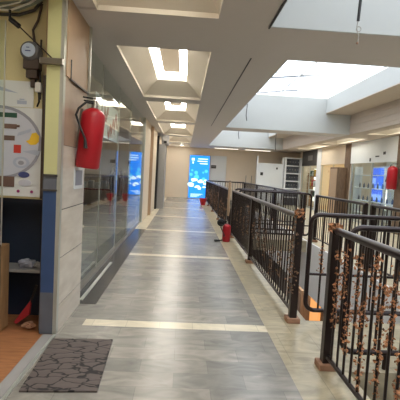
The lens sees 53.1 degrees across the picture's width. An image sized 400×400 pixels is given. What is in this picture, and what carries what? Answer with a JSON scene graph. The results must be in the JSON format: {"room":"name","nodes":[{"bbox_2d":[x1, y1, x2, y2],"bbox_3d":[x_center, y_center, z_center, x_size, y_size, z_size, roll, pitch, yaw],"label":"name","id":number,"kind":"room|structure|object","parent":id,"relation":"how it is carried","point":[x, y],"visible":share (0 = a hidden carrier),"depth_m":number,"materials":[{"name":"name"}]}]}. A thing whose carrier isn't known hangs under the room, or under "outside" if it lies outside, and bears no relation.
{"room":"shopping mall","nodes":[
{"label":"shopping mall","id":0,"kind":"room"},
{"bbox_2d":[0,0,46,314],"bbox_3d":[-2.850,-0.386,3.752,3.000,2.890,0.640,3,4,-2],"label":"wall","id":1,"kind":"structure","parent":0,"point":[21,216],"depth_m":3.80,"materials":[{"name":"yellow paint"}]},
{"bbox_2d":[0,0,31,4],"bbox_3d":[-1.792,-1.644,3.330,0.947,0.193,0.032,3,4,-1],"label":"cable","id":2,"kind":"object","parent":1,"relation":"attached to","point":[24,1],"visible":0.88,"depth_m":3.33,"materials":[{"name":"black plastic"}]},
{"bbox_2d":[0,80,33,107],"bbox_3d":[-1.718,-0.919,3.428,0.575,0.220,0.013,3,4,-2],"label":"notice sheet","id":3,"kind":"object","parent":1,"relation":"attached to","point":[17,93],"visible":1,"depth_m":3.43,"materials":[{"name":"white paper"}]},
{"bbox_2d":[0,86,16,92],"bbox_3d":[-1.778,-0.969,3.417,0.450,0.085,0.002,3,4,-2],"label":"print","id":4,"kind":"object","parent":3,"relation":"attached to","point":[8,89],"depth_m":3.42,"materials":[{"name":"paper"}]},
{"bbox_2d":[0,0,35,10],"bbox_3d":[-1.783,-1.652,3.285,0.959,0.181,0.057,3,4,-5],"label":"cable","id":5,"kind":"object","parent":1,"relation":"attached to","point":[32,1],"visible":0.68,"depth_m":3.29,"materials":[{"name":"white plastic"}]},
{"bbox_2d":[0,105,41,196],"bbox_3d":[-1.730,-0.427,3.455,0.725,0.775,0.027,3,4,-2],"label":"poster","id":6,"kind":"object","parent":1,"relation":"attached to","point":[22,126],"visible":0.98,"depth_m":3.46,"materials":[{"name":"white paper"}]},
{"bbox_2d":[0,176,13,186],"bbox_3d":[-1.689,-0.162,3.467,0.155,0.090,0.003,3,4,-2],"label":"photo","id":7,"kind":"object","parent":6,"relation":"attached to","point":[8,181],"depth_m":3.47},
{"bbox_2d":[4,135,14,140],"bbox_3d":[-1.646,-0.535,3.443,0.100,0.040,0.003,3,4,-2],"label":"picture","id":8,"kind":"object","parent":6,"relation":"attached to","point":[6,137],"depth_m":3.44},
{"bbox_2d":[4,124,19,128],"bbox_3d":[-1.615,-0.633,3.437,0.130,0.040,0.003,3,4,-2],"label":"picture","id":9,"kind":"object","parent":6,"relation":"attached to","point":[6,126],"depth_m":3.44},
{"bbox_2d":[0,108,38,175],"bbox_3d":[-1.728,-0.499,3.446,0.690,0.600,0.004,3,4,-2],"label":"print","id":10,"kind":"object","parent":6,"relation":"attached to","point":[21,125],"depth_m":3.45,"materials":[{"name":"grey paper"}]},
{"bbox_2d":[13,157,28,167],"bbox_3d":[-1.547,-0.325,3.461,0.140,0.100,0.003,3,4,-2],"label":"picture","id":11,"kind":"object","parent":6,"relation":"attached to","point":[18,162],"depth_m":3.46,"materials":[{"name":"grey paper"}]},
{"bbox_2d":[18,172,28,177],"bbox_3d":[-1.528,-0.219,3.470,0.096,0.052,0.003,3,4,-2],"label":"picture","id":12,"kind":"object","parent":6,"relation":"on","point":[20,174],"depth_m":3.47},
{"bbox_2d":[17,129,30,135],"bbox_3d":[-1.513,-0.583,3.445,0.120,0.070,0.003,3,4,-2],"label":"picture","id":13,"kind":"object","parent":6,"relation":"attached to","point":[20,132],"depth_m":3.44,"materials":[{"name":"paper"}]},
{"bbox_2d":[18,179,30,185],"bbox_3d":[-1.522,-0.149,3.475,0.110,0.060,0.003,3,4,-2],"label":"picture","id":14,"kind":"object","parent":6,"relation":"attached to","point":[21,182],"depth_m":3.47,"materials":[{"name":"paper"}]},
{"bbox_2d":[23,150,39,155],"bbox_3d":[-1.458,-0.410,3.459,0.150,0.050,0.003,3,4,-2],"label":"picture","id":15,"kind":"object","parent":6,"relation":"attached to","point":[25,152],"depth_m":3.46,"materials":[{"name":"paper"}]},
{"bbox_2d":[26,133,38,144],"bbox_3d":[-1.445,-0.529,3.451,0.113,0.110,0.003,3,4,-2],"label":"picture","id":16,"kind":"object","parent":6,"relation":"attached to","point":[31,138],"depth_m":3.45},
{"bbox_2d":[0,1,42,16],"bbox_3d":[-1.795,-1.631,3.350,0.942,0.157,0.038,3,4,-2],"label":"cable","id":17,"kind":"object","parent":1,"relation":"attached to","point":[37,6],"visible":0.82,"depth_m":3.36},
{"bbox_2d":[0,0,42,10],"bbox_3d":[-1.767,-1.665,3.314,0.992,0.172,0.056,3,4,-2],"label":"cable","id":18,"kind":"object","parent":1,"relation":"attached to","point":[36,1],"visible":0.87,"depth_m":3.32,"materials":[{"name":"black plastic"}]},
{"bbox_2d":[20,41,42,79],"bbox_3d":[-1.424,-1.180,3.372,0.170,0.300,0.120,3,4,-2],"label":"meter","id":19,"kind":"object","parent":1,"relation":"attached to","point":[30,51],"visible":0.91,"depth_m":3.34,"materials":[{"name":"grey"}]},
{"bbox_2d":[30,79,42,106],"bbox_3d":[-1.402,-0.914,3.421,0.095,0.234,0.060,3,4,-2],"label":"block","id":20,"kind":"object","parent":1,"relation":"attached to","point":[38,86],"visible":0.99,"depth_m":3.40,"materials":[{"name":"white plastic"}]},
{"bbox_2d":[30,79,36,87],"bbox_3d":[-1.426,-0.998,3.425,0.040,0.070,0.040,3,4,-2],"label":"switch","id":21,"kind":"object","parent":20,"relation":"attached to","point":[33,82],"depth_m":3.40,"materials":[{"name":"plastic"}]},
{"bbox_2d":[32,4,42,41],"bbox_3d":[-1.378,-1.501,3.391,0.092,0.324,0.022,3,4,-2],"label":"cable","id":22,"kind":"object","parent":1,"relation":"attached to","point":[41,5],"visible":0.8,"depth_m":3.38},
{"bbox_2d":[52,0,67,333],"bbox_3d":[-1.181,-0.269,3.375,0.030,2.850,0.060,3,4,-2],"label":"trim","id":23,"kind":"structure","parent":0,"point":[64,2],"depth_m":3.36,"materials":[{"name":"metal"}]},
{"bbox_2d":[84,118,161,220],"bbox_3d":[-3.012,-0.866,8.848,3.270,3.700,27.000,3,4,-2],"label":"wall","id":24,"kind":"structure","parent":0,"point":[109,148],"depth_m":15.70,"materials":[{"name":"beige paint"}]},
{"bbox_2d":[0,20,6,245],"bbox_3d":[-2.044,-0.187,3.326,0.792,2.600,0.014,3,4,-2],"label":"door","id":25,"kind":"structure","parent":24,"relation":"in","point":[5,20],"depth_m":3.31,"materials":[{"name":"metal"}]},
{"bbox_2d":[40,75,44,198],"bbox_3d":[-1.328,-0.533,3.451,0.060,1.050,0.060,3,4,-2],"label":"trim","id":26,"kind":"structure","parent":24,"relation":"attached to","point":[43,96],"depth_m":3.42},
{"bbox_2d":[45,0,91,94],"bbox_3d":[-1.192,-1.388,3.698,0.200,0.665,0.740,3,4,-2],"label":"wall panel","id":27,"kind":"object","parent":24,"relation":"attached to","point":[79,33],"depth_m":3.64,"materials":[{"name":"wood"}]},
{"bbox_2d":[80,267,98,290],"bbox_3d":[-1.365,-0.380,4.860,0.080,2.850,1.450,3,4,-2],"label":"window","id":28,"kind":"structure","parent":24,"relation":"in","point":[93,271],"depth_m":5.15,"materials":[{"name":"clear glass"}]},
{"bbox_2d":[80,262,111,299],"bbox_3d":[-1.326,1.019,5.235,0.035,0.010,1.800,3,4,-2],"label":"trim","id":29,"kind":"structure","parent":24,"relation":"attached to","point":[110,263],"depth_m":5.00,"materials":[{"name":"metal"}]},
{"bbox_2d":[94,65,115,268],"bbox_3d":[-1.423,-0.481,6.304,0.080,2.850,1.452,3,4,-2],"label":"window","id":30,"kind":"structure","parent":24,"relation":"in","point":[111,251],"depth_m":5.65,"materials":[{"name":"clear glass"}]},
{"bbox_2d":[95,91,117,142],"bbox_3d":[-1.497,-1.285,6.522,0.017,0.586,1.900,3,4,-2],"label":"banner","id":31,"kind":"object","parent":30,"relation":"attached to","point":[111,114],"visible":0.7,"depth_m":6.61,"materials":[{"name":"white paper"}]},
{"bbox_2d":[112,87,127,249],"bbox_3d":[-1.481,-0.582,7.749,0.080,2.850,1.452,3,4,-2],"label":"window","id":32,"kind":"structure","parent":24,"relation":"in","point":[124,237],"depth_m":7.06,"materials":[{"name":"clear glass"}]},
{"bbox_2d":[125,102,144,235],"bbox_3d":[-1.558,-0.718,9.693,0.080,2.850,2.452,3,4,-2],"label":"window","id":33,"kind":"structure","parent":24,"relation":"in","point":[141,120],"depth_m":10.06,"materials":[{"name":"clear glass"}]},
{"bbox_2d":[140,118,145,221],"bbox_3d":[-1.604,-0.807,10.965,0.130,2.850,0.100,3,4,-2],"label":"trim","id":34,"kind":"structure","parent":24,"relation":"attached to","point":[145,118],"depth_m":10.93,"materials":[{"name":"metal"}]},
{"bbox_2d":[147,127,154,214],"bbox_3d":[-1.672,-0.930,12.885,0.270,2.830,0.150,3,4,-2],"label":"trim","id":35,"kind":"structure","parent":24,"relation":"attached to","point":[152,128],"depth_m":12.82,"materials":[{"name":"brown wood"}]},
{"bbox_2d":[154,136,159,208],"bbox_3d":[-1.650,-1.040,15.111,0.115,2.750,0.200,3,4,-2],"label":"trim","id":36,"kind":"structure","parent":24,"relation":"attached to","point":[158,137],"depth_m":15.02,"materials":[{"name":"black plastic"}]},
{"bbox_2d":[0,197,399,399],"bbox_3d":[2.058,1.094,9.188,13.420,0.304,27.000,3,4,-2],"label":"floor","id":37,"kind":"structure","parent":0,"point":[185,315],"depth_m":3.86,"materials":[{"name":"grey tile"}]},
{"bbox_2d":[0,243,9,330],"bbox_3d":[-2.040,0.728,3.443,0.705,0.760,0.185,3,4,-2],"label":"base cabinet","id":38,"kind":"object","parent":37,"relation":"on","point":[4,249],"visible":1,"depth_m":3.46,"materials":[{"name":"brown wood"}]},
{"bbox_2d":[9,262,39,272],"bbox_3d":[-1.688,0.861,3.730,0.525,0.495,0.250,3,4,-2],"label":"shelf board","id":39,"kind":"object","parent":37,"relation":"on","point":[13,267],"visible":0.08,"depth_m":3.61,"materials":[{"name":"grey paint"}]},
{"bbox_2d":[18,258,35,267],"bbox_3d":[-1.593,0.576,3.667,0.156,0.088,0.125,3,4,-2],"label":"crumpled bag","id":40,"kind":"object","parent":39,"relation":"on","point":[27,262],"visible":0.98,"depth_m":3.63,"materials":[{"name":"white plastic"}]},
{"bbox_2d":[14,285,37,323],"bbox_3d":[-1.563,0.938,3.601,0.192,0.354,0.052,3,4,-2],"label":"dustpan","id":41,"kind":"object","parent":37,"relation":"on","point":[26,311],"visible":1,"depth_m":3.58,"materials":[{"name":"red plastic"},{"name":"black plastic"}]},
{"bbox_2d":[0,334,55,399],"bbox_3d":[-1.276,1.197,2.832,0.085,0.016,1.180,3,4,-2],"label":"trim","id":42,"kind":"structure","parent":37,"relation":"on","point":[28,357],"depth_m":2.88,"materials":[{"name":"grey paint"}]},
{"bbox_2d":[21,321,35,328],"bbox_3d":[-1.509,1.101,3.530,0.124,0.062,0.087,3,4,-2],"label":"rag","id":43,"kind":"object","parent":37,"relation":"on","point":[29,324],"visible":1,"depth_m":3.51,"materials":[{"name":"fabric"}]},
{"bbox_2d":[39,0,61,333],"bbox_3d":[-1.252,-0.275,3.417,0.120,2.850,0.170,3,4,-2],"label":"pillar","id":44,"kind":"structure","parent":37,"relation":"on","point":[50,175],"depth_m":3.34,"materials":[{"name":"paint"}]},
{"bbox_2d":[8,9,63,65],"bbox_3d":[-1.327,-1.314,3.241,0.443,0.405,0.050,3,4,-2],"label":"rod","id":45,"kind":"object","parent":44,"relation":"attached to","point":[49,60],"visible":1,"depth_m":3.24,"materials":[{"name":"black metal"}]},
{"bbox_2d":[38,75,86,329],"bbox_3d":[-1.284,0.024,3.793,0.170,2.200,0.740,3,4,-2],"label":"wall","id":46,"kind":"structure","parent":37,"relation":"on","point":[72,199],"depth_m":3.67,"materials":[{"name":"tile"}]},
{"bbox_2d":[73,167,82,188],"bbox_3d":[-1.187,-0.215,3.910,0.009,0.210,0.320,3,4,-2],"label":"card","id":47,"kind":"object","parent":46,"relation":"attached to","point":[78,172],"visible":0.93,"depth_m":3.88,"materials":[{"name":"white paper"}]},
{"bbox_2d":[75,170,81,185],"bbox_3d":[-1.185,-0.217,3.910,0.004,0.145,0.240,3,4,-2],"label":"print","id":48,"kind":"object","parent":47,"relation":"attached to","point":[78,173],"depth_m":3.89,"materials":[{"name":"grey paper"}]},
{"bbox_2d":[75,96,104,169],"bbox_3d":[-1.041,-0.632,3.782,0.263,0.681,0.265,4,4,12],"label":"fire extinguisher","id":49,"kind":"object","parent":46,"relation":"attached to","point":[91,121],"visible":1,"depth_m":3.71,"materials":[{"name":"red metal"}]},
{"bbox_2d":[19,338,112,391],"bbox_3d":[-0.943,1.196,2.955,0.490,0.014,0.800,3,4,-5],"label":"door mat","id":50,"kind":"object","parent":37,"relation":"on","point":[67,364],"visible":1,"depth_m":2.86,"materials":[{"name":"rubber"}]},
{"bbox_2d":[83,188,114,213],"bbox_3d":[-3.316,0.013,12.810,1.100,0.780,0.600,3,4,-2],"label":"table","id":51,"kind":"object","parent":37,"relation":"on","point":[111,199],"visible":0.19,"depth_m":12.58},
{"bbox_2d":[107,163,123,221],"bbox_3d":[-2.311,-0.222,11.028,0.426,1.600,0.400,3,4,-2],"label":"chair","id":52,"kind":"object","parent":37,"relation":"on","point":[112,178],"visible":0.89,"depth_m":10.93,"materials":[{"name":"black metal"}]},
{"bbox_2d":[156,144,166,208],"bbox_3d":[-1.643,-0.927,15.671,0.530,2.450,0.900,3,4,-2],"label":"pillar","id":53,"kind":"structure","parent":37,"relation":"on","point":[162,147],"depth_m":15.24,"materials":[{"name":"grey paint"}]},
{"bbox_2d":[162,135,168,145],"bbox_3d":[-1.332,-2.307,15.481,0.250,0.340,0.710,3,4,-2],"label":"box","id":54,"kind":"object","parent":53,"relation":"on","point":[165,138],"visible":0.88,"depth_m":15.15,"materials":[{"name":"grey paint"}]},
{"bbox_2d":[205,180,230,223],"bbox_3d":[0.514,-0.098,15.203,0.132,1.099,10.352,3,4,-2],"label":"railing","id":55,"kind":"object","parent":37,"relation":"on","point":[223,191],"visible":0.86,"depth_m":13.18,"materials":[{"name":"black iron"},{"name":"iron"}]},
{"bbox_2d":[214,219,230,241],"bbox_3d":[0.491,0.652,8.626,0.351,0.506,0.188,2,4,-12],"label":"fire extinguisher","id":56,"kind":"object","parent":37,"relation":"on","point":[226,231],"visible":1,"depth_m":8.57,"materials":[{"name":"red metal"}]},
{"bbox_2d":[208,180,243,192],"bbox_3d":[1.268,-0.417,20.488,1.930,1.102,0.064,3,4,-2],"label":"railing","id":57,"kind":"object","parent":37,"relation":"on","point":[208,180],"visible":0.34,"depth_m":20.45,"materials":[{"name":"metal"}]},
{"bbox_2d":[227,181,230,220],"bbox_3d":[0.695,0.184,9.689,0.072,1.300,0.080,1,4,-25],"label":"pole","id":58,"kind":"object","parent":37,"relation":"on","point":[229,186],"visible":0.87,"depth_m":9.66,"materials":[{"name":"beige metal"}]},
{"bbox_2d":[230,190,303,323],"bbox_3d":[0.858,0.503,6.616,0.132,1.099,5.342,3,4,-2],"label":"railing","id":59,"kind":"object","parent":37,"relation":"on","point":[239,199],"visible":0.93,"depth_m":5.20,"materials":[{"name":"metal"}]},
{"bbox_2d":[285,221,302,293],"bbox_3d":[0.935,0.562,3.989,0.138,0.756,0.108,5,4,30],"label":"garland","id":60,"kind":"object","parent":59,"relation":"hanging from","point":[295,221],"visible":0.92,"depth_m":3.98},
{"bbox_2d":[294,208,305,219],"bbox_3d":[0.990,0.137,3.978,0.114,0.111,0.125,3,4,-2],"label":"bunch","id":61,"kind":"object","parent":59,"relation":"on","point":[300,211],"visible":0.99,"depth_m":3.95,"materials":[{"name":"brown plant"}]},
{"bbox_2d":[254,156,283,201],"bbox_3d":[3.639,-1.028,21.072,1.410,2.500,0.140,3,4,-2],"label":"partition panel","id":62,"kind":"object","parent":37,"relation":"on","point":[267,174],"visible":0.67,"depth_m":21.02,"materials":[{"name":"white"}]},
{"bbox_2d":[243,182,306,226],"bbox_3d":[2.440,0.002,15.292,0.132,1.099,10.342,3,4,-2],"label":"railing","id":63,"kind":"object","parent":37,"relation":"on","point":[256,186],"visible":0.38,"depth_m":13.50,"materials":[{"name":"metal"}]},
{"bbox_2d":[281,157,302,205],"bbox_3d":[4.828,-0.963,21.084,0.870,2.500,0.380,3,4,-2],"label":"rack","id":64,"kind":"object","parent":37,"relation":"on","point":[288,160],"visible":0.82,"depth_m":21.17,"materials":[{"name":"white metal"}]},
{"bbox_2d":[306,173,315,205],"bbox_3d":[5.803,-0.457,19.964,0.330,1.750,2.060,3,4,-2],"label":"display shelf","id":65,"kind":"object","parent":37,"relation":"on","point":[311,177],"visible":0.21,"depth_m":20.94,"materials":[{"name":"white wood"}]},
{"bbox_2d":[327,167,346,218],"bbox_3d":[5.315,-0.288,15.592,0.366,1.950,0.800,3,4,-2],"label":"locker","id":66,"kind":"object","parent":37,"relation":"on","point":[337,180],"visible":0.72,"depth_m":15.22,"materials":[{"name":"brown wood"}]},
{"bbox_2d":[312,194,368,267],"bbox_3d":[2.730,0.509,8.040,0.132,1.099,2.592,3,4,-2],"label":"railing","id":67,"kind":"object","parent":37,"relation":"on","point":[317,204],"visible":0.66,"depth_m":8.02,"materials":[{"name":"metal"}]},
{"bbox_2d":[314,228,399,399],"bbox_3d":[1.054,0.846,1.712,0.132,1.099,2.842,3,4,-2],"label":"railing","id":68,"kind":"object","parent":37,"relation":"on","point":[325,362],"visible":0.96,"depth_m":2.65,"materials":[{"name":"metal"}]},
{"bbox_2d":[328,223,342,232],"bbox_3d":[1.026,0.213,3.026,0.129,0.091,0.122,3,4,-2],"label":"bunch","id":69,"kind":"object","parent":68,"relation":"attached to","point":[334,225],"visible":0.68,"depth_m":3.00,"materials":[{"name":"brown plant"}]},
{"bbox_2d":[330,248,342,327],"bbox_3d":[1.015,0.653,2.959,0.081,0.610,0.084,3,4,-2],"label":"garland","id":70,"kind":"object","parent":68,"relation":"attached to","point":[337,251],"visible":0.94,"depth_m":2.95},
{"bbox_2d":[338,244,351,298],"bbox_3d":[1.020,0.506,2.830,0.073,0.400,0.070,6,5,37],"label":"garland","id":71,"kind":"object","parent":68,"relation":"attached to","point":[350,249],"visible":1,"depth_m":2.83},
{"bbox_2d":[340,301,351,355],"bbox_3d":[1.003,0.884,2.747,0.068,0.382,0.070,4,4,17],"label":"garland","id":72,"kind":"object","parent":68,"relation":"attached to","point":[350,314],"visible":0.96,"depth_m":2.74},
{"bbox_2d":[349,254,364,328],"bbox_3d":[1.024,0.592,2.618,0.083,0.501,0.079,3,4,-2],"label":"garland","id":73,"kind":"object","parent":68,"relation":"attached to","point":[355,257],"visible":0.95,"depth_m":2.61},
{"bbox_2d":[353,293,368,391],"bbox_3d":[1.016,0.904,2.528,0.087,0.652,0.072,3,4,-2],"label":"garland","id":74,"kind":"object","parent":68,"relation":"on","point":[367,298],"visible":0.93,"depth_m":2.52},
{"bbox_2d":[368,255,383,308],"bbox_3d":[1.046,0.488,2.385,0.068,0.340,0.078,3,4,-2],"label":"garland","id":75,"kind":"object","parent":68,"relation":"attached to","point":[379,257],"visible":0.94,"depth_m":2.38},
{"bbox_2d":[368,278,391,397],"bbox_3d":[1.033,0.795,2.294,0.086,0.700,0.084,6,5,35],"label":"garland","id":76,"kind":"object","parent":68,"relation":"attached to","point":[380,357],"visible":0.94,"depth_m":2.29},
{"bbox_2d":[382,265,399,348],"bbox_3d":[1.041,0.582,2.175,0.081,0.468,0.078,3,4,-2],"label":"garland","id":77,"kind":"object","parent":68,"relation":"attached to","point":[390,288],"visible":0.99,"depth_m":2.16},
{"bbox_2d":[391,346,399,399],"bbox_3d":[1.030,0.994,2.092,0.076,0.470,0.075,3,4,-2],"label":"garland","id":78,"kind":"object","parent":68,"relation":"attached to","point":[397,392],"visible":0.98,"depth_m":2.08},
{"bbox_2d":[351,167,393,213],"bbox_3d":[5.928,-0.129,13.371,0.300,2.000,3.200,3,4,-2],"label":"display shelf","id":79,"kind":"object","parent":37,"relation":"on","point":[358,173],"visible":0.64,"depth_m":14.90,"materials":[{"name":"white paint"}]},
{"bbox_2d":[371,167,386,221],"bbox_3d":[6.138,-0.153,13.904,0.078,2.000,0.950,3,4,-2],"label":"display","id":80,"kind":"object","parent":37,"relation":"on","point":[379,180],"visible":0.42,"depth_m":13.69,"materials":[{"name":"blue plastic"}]},
{"bbox_2d":[371,178,380,200],"bbox_3d":[6.116,-0.378,13.862,0.008,0.750,0.700,3,4,-2],"label":"display screen","id":81,"kind":"object","parent":80,"relation":"attached to","point":[375,192],"depth_m":13.86,"materials":[{"name":"blue"}]},
{"bbox_2d":[362,204,399,281],"bbox_3d":[2.837,0.698,5.349,0.132,1.099,2.512,3,4,-2],"label":"railing","id":82,"kind":"object","parent":37,"relation":"on","point":[373,207],"visible":0.58,"depth_m":6.23,"materials":[{"name":"metal"}]},
{"bbox_2d":[164,146,300,199],"bbox_3d":[1.562,-1.597,22.599,13.520,3.800,0.150,3,4,-2],"label":"wall","id":83,"kind":"structure","parent":0,"point":[240,164],"depth_m":22.48,"materials":[{"name":"beige paint"}]},
{"bbox_2d":[187,155,209,198],"bbox_3d":[-0.079,-1.293,22.411,1.201,2.440,0.137,3,4,-2],"label":"display screen","id":84,"kind":"object","parent":83,"relation":"attached to","point":[199,165],"visible":0.89,"depth_m":22.34,"materials":[{"name":"glass"}]},
{"bbox_2d":[209,156,226,186],"bbox_3d":[0.987,-1.246,22.505,0.900,2.450,0.040,3,4,-2],"label":"wall panel","id":85,"kind":"object","parent":83,"relation":"attached to","point":[218,174],"depth_m":22.45,"materials":[{"name":"white paint"}]},
{"bbox_2d":[252,257,370,399],"bbox_3d":[0.841,1.385,9.160,0.040,0.996,27.000,3,4,-2],"label":"trim","id":86,"kind":"structure","parent":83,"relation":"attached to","point":[361,391],"depth_m":3.03,"materials":[{"name":"stone"}]},
{"bbox_2d":[73,0,399,153],"bbox_3d":[2.250,-2.405,8.951,13.620,1.030,27.200,3,4,-2],"label":"ceiling","id":87,"kind":"structure","parent":0,"point":[219,38],"depth_m":5.38,"materials":[{"name":"paint"}]},
{"bbox_2d":[151,48,186,75],"bbox_3d":[-0.457,-2.200,6.143,0.527,0.033,2.242,3,4,-2],"label":"recessed light","id":88,"kind":"object","parent":87,"relation":"in","point":[167,61],"visible":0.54,"depth_m":6.35,"materials":[{"name":"white"}]},
{"bbox_2d":[166,102,185,106],"bbox_3d":[-0.600,-2.450,9.712,0.527,0.033,2.242,3,4,-2],"label":"recessed light","id":89,"kind":"object","parent":87,"relation":"in","point":[167,103],"visible":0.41,"depth_m":10.43,"materials":[{"name":"white"}]},
{"bbox_2d":[211,58,251,125],"bbox_3d":[0.471,-1.949,8.290,0.016,0.024,7.040,3,4,-2],"label":"trim","id":90,"kind":"structure","parent":87,"relation":"attached to","point":[250,58],"depth_m":6.28,"materials":[{"name":"black plastic"}]},
{"bbox_2d":[268,0,286,28],"bbox_3d":[0.798,-1.373,0.111,0.016,0.032,7.350,3,4,-2],"label":"trim","id":91,"kind":"structure","parent":87,"relation":"attached to","point":[284,1],"depth_m":3.42,"materials":[{"name":"black plastic"}]},
{"bbox_2d":[262,74,318,92],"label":"window","id":92,"kind":"structure","parent":87,"relation":"attached to","point":[314,74],"depth_m":13.25,"materials":[{"name":"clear glass"}]},
{"bbox_2d":[258,62,385,97],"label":"window","id":93,"kind":"structure","parent":87,"relation":"attached to","point":[313,64],"depth_m":9.61,"materials":[{"name":"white glass"}]},
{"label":"window","id":94,"kind":"structure","parent":87,"relation":"attached to","visible":0},
{"bbox_2d":[356,0,361,43],"bbox_3d":[1.320,-1.956,3.227,0.058,1.374,0.026,3,4,-2],"label":"hanging cable","id":95,"kind":"object","parent":94,"relation":"hanging from","point":[360,1],"visible":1,"depth_m":3.25,"materials":[{"name":"metal"}]},
{"bbox_2d":[244,234,306,251],"bbox_3d":[1.662,1.018,9.744,1.690,0.258,0.870,3,4,-2],"label":"bridge","id":96,"kind":"object","parent":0,"point":[304,242],"visible":0.07,"depth_m":9.33,"materials":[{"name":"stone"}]},
{"bbox_2d":[235,188,302,232],"bbox_3d":[1.695,0.302,10.071,1.756,1.123,0.046,3,4,-2],"label":"bridge railing","id":97,"kind":"object","parent":96,"relation":"on","point":[237,188],"visible":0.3,"depth_m":10.06,"materials":[{"name":"metal"}]},
{"bbox_2d":[239,189,311,236],"bbox_3d":[1.725,0.355,9.324,1.756,1.123,0.046,3,4,-2],"label":"bridge railing","id":98,"kind":"object","parent":96,"relation":"on","point":[250,191],"visible":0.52,"depth_m":9.31,"materials":[{"name":"metal"}]},
{"bbox_2d":[255,250,322,320],"bbox_3d":[3.590,2.974,9.381,0.110,3.300,27.000,3,4,-2],"label":"wall","id":99,"kind":"structure","parent":0,"point":[321,314],"depth_m":16.17,"materials":[{"name":"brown paint"}]},
{"bbox_2d":[245,210,399,323],"bbox_3d":[2.593,1.549,9.241,0.260,1.150,27.000,3,4,-2],"label":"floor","id":100,"kind":"structure","parent":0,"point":[314,265],"depth_m":8.20,"materials":[{"name":"grey tile"}]},
{"bbox_2d":[299,152,385,220],"bbox_3d":[7.332,-0.203,9.308,3.020,2.850,27.000,3,4,-2],"label":"wall","id":101,"kind":"structure","parent":0,"point":[367,167],"depth_m":18.12,"materials":[{"name":"beige paint"}]},
{"bbox_2d":[300,166,313,209],"bbox_3d":[5.423,-0.652,19.935,0.050,2.100,2.400,3,4,-2],"label":"window","id":102,"kind":"structure","parent":101,"relation":"in","point":[307,206],"depth_m":19.96,"materials":[{"name":"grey glass"}]},
{"bbox_2d":[302,149,317,165],"bbox_3d":[5.478,-2.071,19.838,0.116,0.748,2.380,3,4,-2],"label":"signboard","id":103,"kind":"object","parent":101,"relation":"attached to","point":[309,157],"visible":0.73,"depth_m":19.71,"materials":[{"name":"grey paint"}]},
{"bbox_2d":[313,149,321,209],"bbox_3d":[5.438,-0.926,18.437,0.040,2.850,0.550,3,4,-2],"label":"trim","id":104,"kind":"structure","parent":101,"relation":"attached to","point":[319,155],"depth_m":18.38,"materials":[{"name":"white paint"}]},
{"bbox_2d":[321,145,345,164],"bbox_3d":[5.605,-1.855,16.748,0.110,0.748,2.680,3,4,-2],"label":"signboard","id":105,"kind":"object","parent":101,"relation":"attached to","point":[335,155],"visible":0.78,"depth_m":16.59},
{"bbox_2d":[343,143,351,219],"bbox_3d":[5.566,-0.701,15.222,0.040,2.850,0.500,3,4,-2],"label":"trim","id":106,"kind":"structure","parent":101,"relation":"attached to","point":[347,164],"depth_m":15.08,"materials":[{"name":"brown wood"}]},
{"bbox_2d":[347,163,373,224],"bbox_3d":[5.686,-0.191,13.357,0.050,2.100,3.300,3,4,-2],"label":"window","id":107,"kind":"structure","parent":101,"relation":"in","point":[372,163],"depth_m":13.40,"materials":[{"name":"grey glass"}]},
{"bbox_2d":[350,136,398,163],"bbox_3d":[5.742,-1.611,13.259,0.116,0.748,3.280,3,4,-2],"label":"signboard","id":108,"kind":"object","parent":101,"relation":"attached to","point":[383,149],"visible":1,"depth_m":12.96,"materials":[{"name":"white plastic"}]},
{"bbox_2d":[385,163,397,189],"bbox_3d":[5.516,-0.687,11.525,0.280,0.757,0.317,0,5,-37],"label":"fire extinguisher","id":109,"kind":"object","parent":101,"relation":"attached to","point":[392,171],"visible":1,"depth_m":11.41,"materials":[{"name":"red metal"}]},
{"bbox_2d":[391,135,399,234],"bbox_3d":[5.719,-0.434,11.410,0.040,2.850,0.550,3,4,-2],"label":"trim","id":110,"kind":"structure","parent":101,"relation":"attached to","point":[396,201],"depth_m":11.53,"materials":[{"name":"brown wood"}]},
{"bbox_2d":[302,320,399,399],"bbox_3d":[1.906,1.446,3.629,1.690,0.258,1.060,3,4,-2],"label":"bridge","id":111,"kind":"object","parent":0,"point":[315,327],"visible":0.2,"depth_m":3.32,"materials":[{"name":"stone"}]},
{"bbox_2d":[303,213,399,323],"bbox_3d":[1.935,0.724,4.051,1.756,1.123,0.046,3,4,-2],"label":"bridge railing","id":112,"kind":"object","parent":111,"relation":"on","point":[350,217],"visible":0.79,"depth_m":4.00,"materials":[{"name":"metal"}]},
{"bbox_2d":[340,225,399,369],"bbox_3d":[1.973,0.789,3.114,1.756,1.123,0.046,3,4,-2],"label":"bridge railing","id":113,"kind":"object","parent":111,"relation":"on","point":[367,228],"visible":0.58,"depth_m":3.07,"materials":[{"name":"metal"}]},
{"bbox_2d":[381,162,396,222],"bbox_3d":[6.999,-0.497,13.388,0.040,2.850,3.200,3,4,-2],"label":"wall","id":114,"kind":"structure","parent":0,"point":[390,194],"depth_m":14.63,"materials":[{"name":"white paint"},{"name":"aluminium"}]},
{"bbox_3d":[1.865,4.608,9.426,7.420,0.150,27.000,3,4,-2],"label":"floor","id":115,"kind":"structure","parent":0,"visible":0},
{"bbox_2d":[297,286,310,320],"bbox_3d":[3.165,3.549,12.414,0.395,1.700,0.700,3,4,-2],"label":"tall cabinet","id":116,"kind":"object","parent":115,"relation":"on","point":[302,310],"visible":0.12,"depth_m":12.05,"materials":[{"name":"brown wood"}]},
{"bbox_2d":[309,298,320,320],"bbox_3d":[3.316,3.586,11.620,0.160,1.750,0.800,3,4,-2],"label":"lit panel","id":117,"kind":"object","parent":115,"relation":"on","point":[313,316],"visible":0.06,"depth_m":11.57,"materials":[{"name":"orange"}]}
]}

